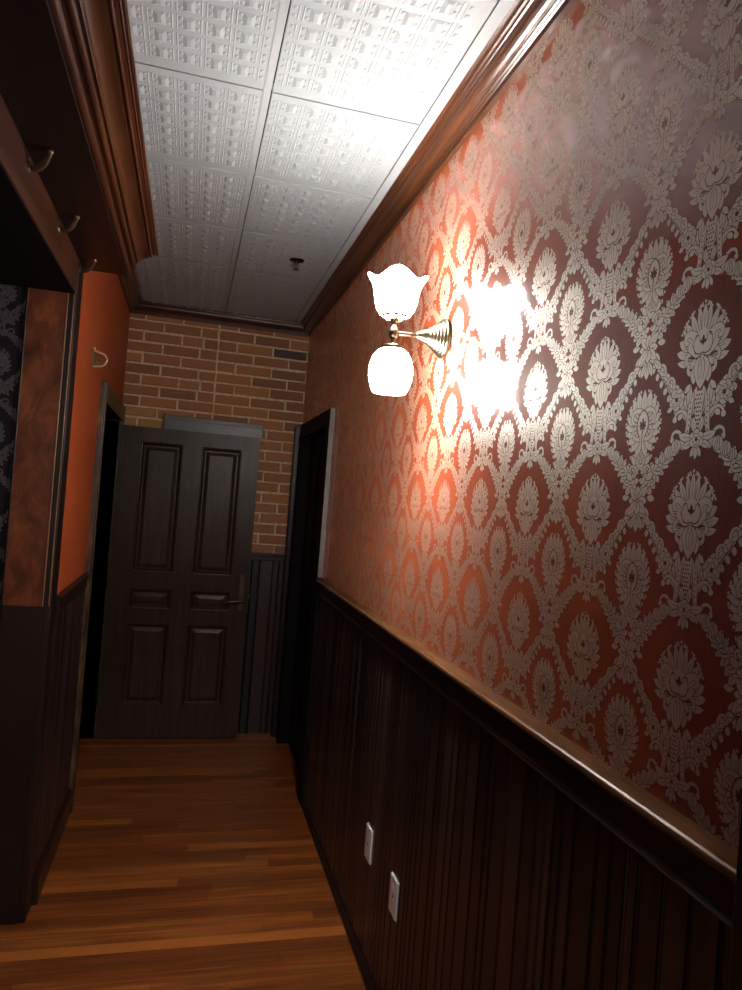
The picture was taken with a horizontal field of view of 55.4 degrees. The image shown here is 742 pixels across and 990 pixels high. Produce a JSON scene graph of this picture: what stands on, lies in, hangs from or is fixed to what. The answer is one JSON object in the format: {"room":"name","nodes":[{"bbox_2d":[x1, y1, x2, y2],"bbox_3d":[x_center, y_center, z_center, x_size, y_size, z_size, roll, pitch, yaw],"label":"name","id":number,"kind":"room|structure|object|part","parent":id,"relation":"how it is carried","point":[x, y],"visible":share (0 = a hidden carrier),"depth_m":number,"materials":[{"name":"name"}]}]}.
{"room":"hallway","nodes":[
{"label":"hallway","id":0,"kind":"room"},
{"bbox_2d":[0,271,129,904],"bbox_3d":[-1.460,0.100,0.802,1.559,2.795,7.484,5,-1,-15],"label":"wall","id":1,"kind":"structure","parent":0,"point":[105,314],"depth_m":2.95,"materials":[{"name":"orange paper"}]},
{"bbox_2d":[0,94,78,293],"bbox_3d":[-1.109,-0.836,-0.154,1.452,0.138,5.470,5,-1,-15],"label":"trim","id":2,"kind":"structure","parent":1,"relation":"attached to","point":[33,254],"depth_m":2.00,"materials":[{"name":"brown wood"}]},
{"bbox_3d":[-1.102,-0.769,-0.209,1.448,0.004,5.359,5,-1,-15],"label":"soffit panel","id":3,"kind":"part","parent":2,"relation":"part of","materials":[{"name":"black wood"}]},
{"bbox_2d":[27,150,53,173],"bbox_3d":[-0.821,-0.825,1.753,0.094,0.047,0.028,4,-1,23],"label":"coat hook","id":4,"kind":"object","parent":1,"relation":"attached to","point":[43,164],"visible":1,"depth_m":1.75,"materials":[{"name":"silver metal"}]},
{"bbox_3d":[-0.817,-0.826,1.754,0.080,0.042,0.022,4,-1,27],"label":"hook arm","id":5,"kind":"part","parent":4,"relation":"part of","materials":[{"name":"brown metal"}]},
{"bbox_2d":[0,260,83,924],"bbox_3d":[-1.246,0.334,2.587,0.168,2.405,0.116,5,-1,-15],"label":"trim","id":6,"kind":"structure","parent":1,"relation":"attached to","point":[41,447],"depth_m":2.54,"materials":[{"name":"brown wood"}]},
{"bbox_3d":[-1.294,0.965,2.537,0.137,1.140,0.034,5,-1,-15],"label":"panel","id":7,"kind":"part","parent":6,"relation":"part of","materials":[{"name":"brown wood"}]},
{"bbox_2d":[32,789,71,904],"bbox_3d":[-1.356,1.477,3.026,0.016,0.120,0.773,5,-1,-15],"label":"baseboard","id":8,"kind":"structure","parent":1,"relation":"attached to","point":[40,876],"depth_m":2.91,"materials":[{"name":"brown wood"}]},
{"bbox_2d":[0,0,125,275],"bbox_3d":[-0.336,-0.835,0.051,0.162,0.007,5.479,5,-1,-15],"label":"trim","id":9,"kind":"structure","parent":1,"relation":"attached to","point":[36,89],"depth_m":1.60,"materials":[{"name":"black wood"}]},
{"bbox_2d":[58,216,79,233],"bbox_3d":[-0.928,-0.828,2.169,0.094,0.047,0.028,4,-1,23],"label":"coat hook","id":10,"kind":"object","parent":1,"relation":"attached to","point":[71,226],"visible":1,"depth_m":2.17,"materials":[{"name":"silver metal"}]},
{"bbox_3d":[-0.925,-0.829,2.170,0.080,0.042,0.022,4,-1,27],"label":"hook arm","id":11,"kind":"part","parent":10,"relation":"part of","materials":[{"name":"brown metal"}]},
{"bbox_3d":[-1.272,0.413,3.040,0.027,0.076,0.773,5,-1,-15],"label":"chair rail","id":12,"kind":"part","parent":1,"relation":"part of","materials":[{"name":"brown wood"}]},
{"bbox_2d":[79,259,96,272],"bbox_3d":[-1.034,-0.831,2.576,0.094,0.047,0.028,4,-1,23],"label":"coat hook","id":13,"kind":"object","parent":1,"relation":"attached to","point":[89,268],"visible":1,"depth_m":2.57,"materials":[{"name":"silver metal"}]},
{"bbox_3d":[-1.030,-0.832,2.577,0.080,0.042,0.022,4,-1,27],"label":"hook arm","id":14,"kind":"part","parent":13,"relation":"part of","materials":[{"name":"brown metal"}]},
{"bbox_2d":[69,381,125,812],"bbox_3d":[-1.574,0.481,3.946,0.150,2.095,1.133,5,-1,-15],"label":"trim","id":15,"kind":"structure","parent":1,"relation":"attached to","point":[111,407],"depth_m":4.41,"materials":[{"name":"brown wood"}]},
{"bbox_2d":[92,347,107,366],"bbox_3d":[-1.187,-0.601,3.097,0.064,0.088,0.032,5,-1,-15],"label":"wall bracket","id":16,"kind":"object","parent":1,"relation":"attached to","point":[94,348],"visible":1,"depth_m":3.09,"materials":[{"name":"grey metal"}]},
{"bbox_3d":[-1.215,-0.599,3.090,0.006,0.076,0.032,5,-1,-15],"label":"mounting plate","id":17,"kind":"part","parent":16,"relation":"part of","materials":[{"name":"grey metal"}]},
{"bbox_2d":[47,0,158,273],"bbox_3d":[-0.273,-0.882,0.067,0.266,0.096,5.480,5,-1,-15],"label":"trim","id":18,"kind":"structure","parent":1,"relation":"attached to","point":[95,37],"depth_m":1.63,"materials":[{"name":"brown wood"}]},
{"bbox_2d":[0,735,365,989],"bbox_3d":[-0.631,1.573,1.300,5.279,0.002,8.209,5,-1,-15],"label":"floor","id":19,"kind":"structure","parent":0,"point":[178,863],"depth_m":2.88,"materials":[{"name":"brown wood"}]},
{"bbox_2d":[123,313,308,732],"bbox_3d":[-1.071,0.179,4.748,1.860,2.795,0.242,5,-1,-15],"label":"wall","id":20,"kind":"structure","parent":0,"point":[178,367],"depth_m":4.72,"materials":[{"name":"brick"}]},
{"bbox_2d":[95,424,260,738],"bbox_3d":[-1.220,0.572,4.513,0.891,1.967,0.108,5,-1,-15],"label":"door","id":21,"kind":"structure","parent":20,"relation":"in","point":[177,581],"depth_m":4.52,"materials":[{"name":"brown wood"}]},
{"bbox_3d":[-0.896,0.689,4.572,0.126,0.030,0.060,5,-1,-15],"label":"lever handle","id":22,"kind":"part","parent":21,"relation":"part of","materials":[{"name":"metal"}]},
{"bbox_3d":[-0.848,0.639,4.616,0.029,0.230,0.004,5,-1,-15],"label":"lock plate","id":23,"kind":"part","parent":21,"relation":"part of","materials":[{"name":"brown wood"}]},
{"bbox_2d":[163,413,263,443],"bbox_3d":[-1.030,-0.434,4.638,0.637,0.142,0.058,5,-1,-15],"label":"wooden board","id":24,"kind":"object","parent":20,"relation":"attached to","point":[174,422],"visible":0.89,"depth_m":4.61,"materials":[{"name":"black wood"}]},
{"bbox_3d":[-1.004,-0.471,4.617,0.602,0.018,0.006,5,-1,-15],"label":"edge molding","id":25,"kind":"part","parent":24,"relation":"part of","materials":[{"name":"black wood"}]},
{"bbox_2d":[237,733,270,734],"bbox_3d":[-1.191,1.566,4.623,1.180,0.008,0.016,5,-1,-15],"label":"baseboard","id":26,"kind":"structure","parent":20,"relation":"attached to","point":[237,733],"depth_m":4.72,"materials":[{"name":"brown wood"}]},
{"bbox_2d":[271,425,300,736],"bbox_3d":[-0.555,0.573,4.760,0.082,2.090,0.087,5,-1,-15],"label":"trim","id":27,"kind":"structure","parent":20,"relation":"attached to","point":[297,428],"depth_m":4.71,"materials":[{"name":"brown wood"}]},
{"bbox_2d":[127,0,515,322],"bbox_3d":[-0.547,-1.210,1.287,5.000,0.030,8.184,5,-1,-15],"label":"ceiling","id":28,"kind":"structure","parent":0,"point":[275,131],"depth_m":2.21,"materials":[{"name":"white tile"}]},
{"bbox_2d":[289,258,303,270],"bbox_3d":[-0.367,-1.133,3.481,0.074,0.049,0.074,5,-1,-15],"label":"sprinkler","id":29,"kind":"object","parent":28,"relation":"attached to","point":[296,261],"visible":1,"depth_m":3.47,"materials":[{"name":"metal"}]},
{"bbox_2d":[302,0,741,989],"bbox_3d":[0.370,0.251,1.536,0.152,2.795,7.984,5,-1,-15],"label":"wall","id":30,"kind":"structure","parent":0,"point":[527,689],"depth_m":1.43,"materials":[{"name":"red paper"}]},
{"bbox_2d":[276,408,334,803],"bbox_3d":[-0.376,0.582,4.222,0.114,2.094,1.053,5,-1,-15],"label":"trim","id":31,"kind":"structure","parent":30,"relation":"attached to","point":[318,425],"depth_m":4.60,"materials":[{"name":"black wood"}]},
{"bbox_2d":[288,433,325,768],"bbox_3d":[-0.371,0.624,4.219,0.100,1.992,0.821,5,-1,-15],"label":"door","id":32,"kind":"structure","parent":30,"relation":"in","point":[318,442],"depth_m":4.33,"materials":[{"name":"black wood"}]},
{"bbox_2d":[318,408,335,577],"bbox_3d":[-0.234,-0.013,3.713,0.024,0.894,0.002,5,-1,-15],"label":"trim","id":33,"kind":"structure","parent":30,"relation":"attached to","point":[332,414],"depth_m":3.71,"materials":[{"name":"wood"}]},
{"bbox_2d":[300,798,375,989],"bbox_3d":[0.010,1.616,2.271,0.018,0.036,2.941,5,-1,-15],"label":"baseboard","id":34,"kind":"structure","parent":30,"relation":"attached to","point":[367,980],"depth_m":2.76,"materials":[{"name":"brown wood"}]},
{"bbox_2d":[117,0,576,336],"bbox_3d":[-0.054,-1.132,1.099,1.165,0.076,7.372,5,-1,-15],"label":"trim","id":35,"kind":"structure","parent":30,"relation":"attached to","point":[526,26],"depth_m":2.29,"materials":[{"name":"brown wood"}]},
{"bbox_2d":[364,823,372,864],"bbox_3d":[-0.009,1.224,2.480,0.008,0.117,0.074,5,-1,-15],"label":"wall outlet","id":36,"kind":"object","parent":30,"relation":"attached to","point":[369,832],"visible":1,"depth_m":2.47,"materials":[{"name":"white plastic"}]},
{"bbox_2d":[388,871,398,921],"bbox_3d":[0.069,1.236,2.176,0.008,0.117,0.074,5,-1,-15],"label":"wall outlet","id":37,"kind":"object","parent":30,"relation":"attached to","point":[394,884],"visible":1,"depth_m":2.17,"materials":[{"name":"white plastic"}]},
{"bbox_2d":[368,265,451,395],"bbox_3d":[0.102,-0.478,2.112,0.253,0.354,0.180,5,-1,-15],"label":"wall sconce","id":38,"kind":"object","parent":30,"relation":"attached to","point":[397,290],"visible":1,"depth_m":2.06,"materials":[{"name":"white glass"}]},
{"bbox_3d":[0.059,-0.369,2.101,0.132,0.131,0.132,5,-1,-15],"label":"lamp shade","id":39,"kind":"part","parent":38,"relation":"part of","materials":[{"name":"white glass"}]},
{"bbox_3d":[0.067,-0.481,2.103,0.033,0.106,0.033,5,-1,-15],"label":"stem","id":40,"kind":"part","parent":38,"relation":"part of","materials":[{"name":"gold metal"}]},
{"bbox_3d":[0.076,-0.594,2.104,0.164,0.128,0.164,5,-1,-44],"label":"lamp shade","id":41,"kind":"part","parent":38,"relation":"part of","materials":[{"name":"white glass"}]},
{"bbox_3d":[0.108,-0.481,2.113,0.084,0.017,0.013,5,-1,-15],"label":"arm","id":42,"kind":"part","parent":38,"relation":"part of","materials":[{"name":"gold metal"}]},
{"bbox_3d":[0.096,0.461,2.285,0.032,0.032,2.941,5,-1,-15],"label":"chair rail","id":43,"kind":"part","parent":30,"relation":"part of","materials":[{"name":"brown wood"}]},
{"bbox_2d":[728,797,741,989],"bbox_3d":[0.476,0.548,0.786,0.056,2.200,0.156,5,-1,-15],"label":"trim","id":44,"kind":"structure","parent":30,"relation":"attached to","point":[735,970],"depth_m":0.85,"materials":[{"name":"black wood"}]}
]}

